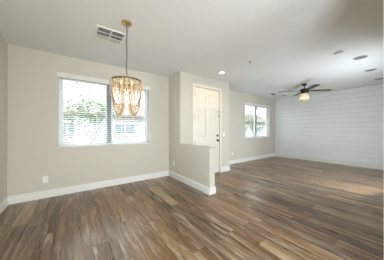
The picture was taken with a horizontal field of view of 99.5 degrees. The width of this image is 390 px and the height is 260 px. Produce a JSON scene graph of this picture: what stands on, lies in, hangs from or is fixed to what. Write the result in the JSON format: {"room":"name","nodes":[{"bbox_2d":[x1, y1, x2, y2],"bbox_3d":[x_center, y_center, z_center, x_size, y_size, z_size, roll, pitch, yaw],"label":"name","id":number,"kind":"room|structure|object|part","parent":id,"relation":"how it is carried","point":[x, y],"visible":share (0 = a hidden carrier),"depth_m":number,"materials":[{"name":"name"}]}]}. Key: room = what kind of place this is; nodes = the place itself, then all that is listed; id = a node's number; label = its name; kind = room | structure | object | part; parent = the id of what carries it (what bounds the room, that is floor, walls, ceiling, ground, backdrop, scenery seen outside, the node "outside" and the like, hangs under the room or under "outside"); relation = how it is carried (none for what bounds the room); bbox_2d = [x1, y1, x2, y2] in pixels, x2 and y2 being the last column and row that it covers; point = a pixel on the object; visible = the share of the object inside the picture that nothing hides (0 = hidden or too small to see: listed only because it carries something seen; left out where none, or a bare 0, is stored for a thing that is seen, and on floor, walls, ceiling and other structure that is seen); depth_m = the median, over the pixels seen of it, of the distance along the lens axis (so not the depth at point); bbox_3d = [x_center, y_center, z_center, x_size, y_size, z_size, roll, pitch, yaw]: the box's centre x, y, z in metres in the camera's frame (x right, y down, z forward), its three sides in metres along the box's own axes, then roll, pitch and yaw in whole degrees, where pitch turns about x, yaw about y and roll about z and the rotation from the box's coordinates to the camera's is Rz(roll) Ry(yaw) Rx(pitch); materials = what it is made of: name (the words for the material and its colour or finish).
{"room":"empty living room","nodes":[
{"label":"empty living room","id":0,"kind":"room"},
{"bbox_2d":[0,34,6,203],"bbox_3d":[-0.641,-0.100,-0.815,0.200,2.740,8.850,0,0,-36],"label":"wall","id":1,"kind":"structure","parent":0,"point":[3,44],"depth_m":2.65,"materials":[{"name":"beige paint"}]},
{"bbox_2d":[0,197,8,213],"bbox_3d":[-0.614,1.200,-0.670,0.016,0.140,8.650,0,0,-36],"label":"baseboard","id":2,"kind":"structure","parent":1,"relation":"attached to","point":[5,202],"depth_m":2.64,"materials":[{"name":"white paint"}]},
{"bbox_2d":[7,44,168,195],"bbox_3d":[-2.044,-0.100,3.773,3.390,2.740,0.200,0,0,-36],"label":"wall","id":3,"kind":"structure","parent":0,"point":[33,152],"depth_m":3.18,"materials":[{"name":"beige paint"}]},
{"bbox_2d":[43,176,47,182],"bbox_3d":[-2.799,0.925,3.087,0.072,0.116,0.008,0,0,-36],"label":"wall outlet","id":4,"kind":"object","parent":3,"relation":"attached to","point":[45,178],"visible":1,"depth_m":3.09,"materials":[{"name":"white plastic"}]},
{"bbox_2d":[7,170,168,204],"bbox_3d":[-1.956,1.200,3.704,3.050,0.140,0.016,0,0,-36],"label":"baseboard","id":5,"kind":"structure","parent":3,"relation":"attached to","point":[14,199],"depth_m":3.39,"materials":[{"name":"white paint"}]},
{"bbox_2d":[58,78,146,147],"bbox_3d":[-1.973,-0.372,3.803,1.810,1.436,0.187,0,0,-36],"label":"window","id":6,"kind":"structure","parent":3,"relation":"in","point":[108,97],"depth_m":3.81,"materials":[{"name":"white plastic"}]},
{"bbox_3d":[-2.373,-0.372,3.587,0.820,1.345,0.036,0,0,-36],"label":"sash","id":7,"kind":"part","parent":6,"relation":"part of","materials":[{"name":"clear glass"}]},
{"bbox_3d":[-1.955,0.339,3.779,1.810,0.015,0.127,0,0,-36],"label":"sill","id":8,"kind":"part","parent":6,"relation":"part of","materials":[{"name":"white paint"}]},
{"bbox_2d":[57,72,149,146],"bbox_3d":[-1.935,-0.399,3.752,1.850,1.443,0.096,0,0,-36],"label":"window blind","id":9,"kind":"object","parent":6,"relation":"attached to","point":[59,74],"visible":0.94,"depth_m":3.55,"materials":[{"name":"white plastic"}]},
{"bbox_3d":[-1.947,0.313,3.767,1.780,0.020,0.046,0,0,-36],"label":"rail","id":10,"kind":"part","parent":9,"relation":"part of","materials":[{"name":"white plastic"}]},
{"bbox_3d":[-1.349,-0.360,4.207,0.003,1.350,0.059,0,0,-36],"label":"ladder cord","id":11,"kind":"part","parent":9,"relation":"part of","materials":[{"name":"white fabric"}]},
{"bbox_3d":[-2.008,-0.372,3.850,0.080,1.345,0.059,0,0,-36],"label":"meeting rail","id":12,"kind":"part","parent":6,"relation":"part of","materials":[{"name":"grey plastic"}]},
{"bbox_3d":[-1.649,-0.372,4.121,0.820,1.345,0.036,0,0,-36],"label":"sash","id":13,"kind":"part","parent":6,"relation":"part of","materials":[{"name":"clear glass"}]},
{"bbox_2d":[0,156,383,259],"bbox_3d":[2.932,1.345,1.946,9.230,0.150,9.050,0,0,-36],"label":"floor","id":14,"kind":"structure","parent":0,"point":[275,207],"depth_m":2.34,"materials":[{"name":"brown wood"}]},
{"bbox_2d":[0,0,383,99],"bbox_3d":[2.799,-1.560,2.127,9.230,0.180,9.500,0,0,-36],"label":"ceiling","id":15,"kind":"structure","parent":0,"point":[288,44],"depth_m":2.59,"materials":[{"name":"paint"}]},
{"bbox_2d":[94,25,125,44],"bbox_3d":[-1.326,-1.462,2.572,0.400,0.014,0.395,0,0,-36],"label":"ceiling vent","id":16,"kind":"object","parent":15,"relation":"in","point":[101,33],"visible":0.92,"depth_m":2.56,"materials":[{"name":"metal"}]},
{"bbox_2d":[109,20,142,117],"bbox_3d":[-0.936,-0.819,2.261,0.408,1.302,0.408,0,0,23],"label":"chandelier","id":17,"kind":"object","parent":15,"relation":"hanging from","point":[131,88],"visible":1,"depth_m":2.17,"materials":[{"name":"gold metal"}]},
{"bbox_2d":[281,83,331,100],"bbox_3d":[3.501,-1.204,5.275,1.182,0.531,1.174,0,0,-36],"label":"ceiling fan","id":18,"kind":"object","parent":15,"relation":"hanging from","point":[305,91],"visible":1,"depth_m":5.19,"materials":[{"name":"brown metal"}]},
{"bbox_3d":[3.498,-1.054,5.272,0.260,0.208,0.260,0,0,-36],"label":"lamp shade","id":19,"kind":"part","parent":18,"relation":"part of","materials":[{"name":"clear glass"}]},
{"bbox_3d":[3.420,-1.248,4.811,0.140,0.023,0.595,0,0,10],"label":"blade","id":20,"kind":"part","parent":18,"relation":"part of","materials":[{"name":"brown wood"}]},
{"bbox_3d":[3.959,-1.248,5.195,0.595,0.023,0.140,0,0,10],"label":"blade","id":21,"kind":"part","parent":18,"relation":"part of","materials":[{"name":"brown wood"}]},
{"bbox_2d":[334,50,344,54],"bbox_3d":[2.715,-1.447,3.109,0.160,0.046,0.160,0,0,-36],"label":"smoke detector","id":22,"kind":"object","parent":15,"relation":"attached to","point":[339,52],"visible":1,"depth_m":3.08,"materials":[{"name":"white plastic"}]},
{"bbox_2d":[352,55,368,59],"bbox_3d":[3.350,-1.466,3.342,0.240,0.008,0.240,0,0,-36],"label":"ceiling speaker","id":23,"kind":"object","parent":15,"relation":"attached to","point":[361,56],"visible":1,"depth_m":3.33,"materials":[{"name":"paint"}]},
{"bbox_2d":[364,68,377,71],"bbox_3d":[4.300,-1.466,4.042,0.240,0.008,0.240,0,0,-36],"label":"ceiling speaker","id":24,"kind":"object","parent":15,"relation":"attached to","point":[372,69],"visible":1,"depth_m":4.03,"materials":[{"name":"paint"}]},
{"bbox_2d":[169,71,214,187],"bbox_3d":[-0.167,-0.100,3.966,0.140,2.740,1.720,0,0,-36],"label":"wall","id":25,"kind":"structure","parent":0,"point":[176,81],"depth_m":4.13,"materials":[{"name":"beige paint"}]},
{"bbox_2d":[169,171,209,194],"bbox_3d":[-0.225,1.200,3.913,0.016,0.140,1.736,0,0,-36],"label":"baseboard","id":26,"kind":"structure","parent":25,"relation":"attached to","point":[205,189],"depth_m":3.70,"materials":[{"name":"white paint"}]},
{"bbox_2d":[210,186,214,194],"bbox_3d":[0.348,1.200,3.267,0.140,0.140,0.016,0,0,-36],"label":"baseboard","id":27,"kind":"structure","parent":25,"relation":"attached to","point":[212,189],"depth_m":3.25,"materials":[{"name":"white paint"}]},
{"bbox_2d":[185,72,228,172],"bbox_3d":[0.369,-0.100,4.746,1.650,2.740,0.140,0,0,-36],"label":"wall","id":28,"kind":"structure","parent":0,"point":[189,78],"depth_m":4.85,"materials":[{"name":"beige paint"}]},
{"bbox_2d":[195,87,218,172],"bbox_3d":[0.348,0.051,4.658,0.930,2.414,0.107,0,0,-36],"label":"door","id":29,"kind":"structure","parent":28,"relation":"in","point":[206,100],"depth_m":4.67,"materials":[{"name":"paint"}]},
{"bbox_3d":[0.174,-0.880,4.561,0.295,0.280,0.027,0,0,-36],"label":"raised panel","id":30,"kind":"part","parent":29,"relation":"part of","materials":[{"name":"paint"}]},
{"bbox_3d":[0.174,-0.200,4.561,0.295,0.820,0.027,0,0,-36],"label":"raised panel","id":31,"kind":"part","parent":29,"relation":"part of","materials":[{"name":"paint"}]},
{"bbox_3d":[0.500,-0.880,4.801,0.295,0.280,0.027,0,0,-36],"label":"raised panel","id":32,"kind":"part","parent":29,"relation":"part of","materials":[{"name":"paint"}]},
{"bbox_3d":[0.500,-0.200,4.801,0.295,0.820,0.027,0,0,-36],"label":"raised panel","id":33,"kind":"part","parent":29,"relation":"part of","materials":[{"name":"paint"}]},
{"bbox_3d":[0.500,0.730,4.801,0.295,0.640,0.027,0,0,-36],"label":"raised panel","id":34,"kind":"part","parent":29,"relation":"part of","materials":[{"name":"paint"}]},
{"bbox_2d":[192,83,221,172],"bbox_3d":[0.364,0.018,4.644,1.080,2.505,0.018,0,0,-36],"label":"trim","id":35,"kind":"structure","parent":28,"relation":"attached to","point":[193,84],"depth_m":4.54,"materials":[{"name":"paint"}]},
{"bbox_2d":[222,166,229,171],"bbox_3d":[0.945,1.200,5.074,0.366,0.140,0.016,0,0,-36],"label":"baseboard","id":36,"kind":"structure","parent":28,"relation":"attached to","point":[227,168],"depth_m":5.07,"materials":[{"name":"white paint"}]},
{"bbox_2d":[229,90,274,160],"bbox_3d":[2.277,-0.100,6.961,4.330,2.740,0.200,0,0,-36],"label":"wall","id":37,"kind":"structure","parent":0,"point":[241,147],"depth_m":6.62,"materials":[{"name":"beige paint"}]},
{"bbox_2d":[229,153,274,163],"bbox_3d":[2.317,1.200,6.857,3.990,0.140,0.016,0,0,-36],"label":"baseboard","id":38,"kind":"structure","parent":37,"relation":"attached to","point":[273,154],"depth_m":6.83,"materials":[{"name":"white paint"}]},
{"bbox_2d":[245,105,266,137],"bbox_3d":[2.710,-0.377,7.258,1.840,1.426,0.187,0,0,-36],"label":"window","id":39,"kind":"structure","parent":37,"relation":"attached to","point":[255,107],"depth_m":7.30,"materials":[{"name":"white plastic"}]},
{"bbox_3d":[2.304,-0.378,7.038,0.835,1.335,0.036,0,0,-36],"label":"sash","id":40,"kind":"part","parent":39,"relation":"part of","materials":[{"name":"clear glass"}]},
{"bbox_3d":[2.675,-0.378,7.306,0.080,1.335,0.059,0,0,-36],"label":"meeting rail","id":41,"kind":"part","parent":39,"relation":"part of","materials":[{"name":"white plastic"}]},
{"bbox_3d":[3.041,-0.378,7.581,0.835,1.335,0.036,0,0,-36],"label":"sash","id":42,"kind":"part","parent":39,"relation":"part of","materials":[{"name":"clear glass"}]},
{"bbox_2d":[245,102,269,137],"bbox_3d":[2.748,-0.404,7.207,1.880,1.433,0.096,0,0,-36],"label":"window blind","id":43,"kind":"object","parent":37,"relation":"attached to","point":[246,103],"visible":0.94,"depth_m":7.23,"materials":[{"name":"white plastic"}]},
{"bbox_2d":[275,84,383,165],"bbox_3d":[5.227,-0.100,6.441,0.200,2.740,4.140,0,0,-36],"label":"wall","id":44,"kind":"structure","parent":0,"point":[321,126],"depth_m":6.20,"materials":[{"name":"white paint"}]},
{"bbox_2d":[275,153,383,169],"bbox_3d":[5.098,1.200,6.433,0.016,0.140,4.000,0,0,-36],"label":"baseboard","id":45,"kind":"structure","parent":44,"relation":"attached to","point":[372,166],"depth_m":6.19,"materials":[{"name":"white paint"}]},
{"bbox_2d":[384,0,389,259],"bbox_3d":[3.956,-0.100,3.018,6.310,2.740,0.140,0,0,-36],"label":"wall","id":46,"kind":"structure","parent":0,"point":[386,2],"depth_m":1.19,"materials":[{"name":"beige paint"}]},
{"label":"outside","id":47,"kind":"structure","parent":0,"visible":0},
{"bbox_3d":[-10.819,1.600,23.086,130.000,0.300,110.000,0,0,-36],"label":"ground","id":48,"kind":"structure","parent":47,"visible":0},
{"bbox_2d":[63,82,123,142],"bbox_3d":[-5.031,-0.298,7.833,3.129,3.507,3.058,0,0,20],"label":"street tree","id":49,"kind":"object","parent":48,"relation":"on","point":[99,131],"visible":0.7,"depth_m":7.57,"materials":[{"name":"green plant"}]},
{"bbox_2d":[63,98,143,142],"bbox_3d":[-11.475,-1.140,22.291,18.000,5.180,9.500,0,0,-36],"label":"house","id":50,"kind":"structure","parent":48,"relation":"on","point":[128,127],"depth_m":18.83,"materials":[{"name":"paint"}]},
{"bbox_3d":[-12.563,-0.180,16.185,1.840,1.140,0.025,0,0,-36],"label":"pane","id":51,"kind":"part","parent":50,"relation":"part of","materials":[{"name":"glass"}]},
{"bbox_3d":[-8.217,-0.130,19.391,2.240,1.240,0.025,0,0,-36],"label":"pane","id":52,"kind":"part","parent":50,"relation":"part of","materials":[{"name":"glass"}]},
{"bbox_3d":[-6.397,0.300,20.713,0.900,2.260,0.070,0,0,-36],"label":"door","id":53,"kind":"part","parent":50,"relation":"part of","materials":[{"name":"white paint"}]},
{"bbox_2d":[245,114,264,135],"bbox_3d":[9.447,-1.240,37.727,21.000,5.380,9.500,0,0,-36],"label":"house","id":54,"kind":"structure","parent":48,"relation":"on","point":[260,131],"depth_m":35.58,"materials":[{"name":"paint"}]},
{"bbox_2d":[245,106,264,135],"bbox_3d":[5.431,-0.897,14.934,4.024,4.701,4.147,0,0,12],"label":"street tree","id":55,"kind":"object","parent":48,"relation":"on","point":[250,121],"visible":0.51,"depth_m":14.88,"materials":[{"name":"green plant"}]}
]}

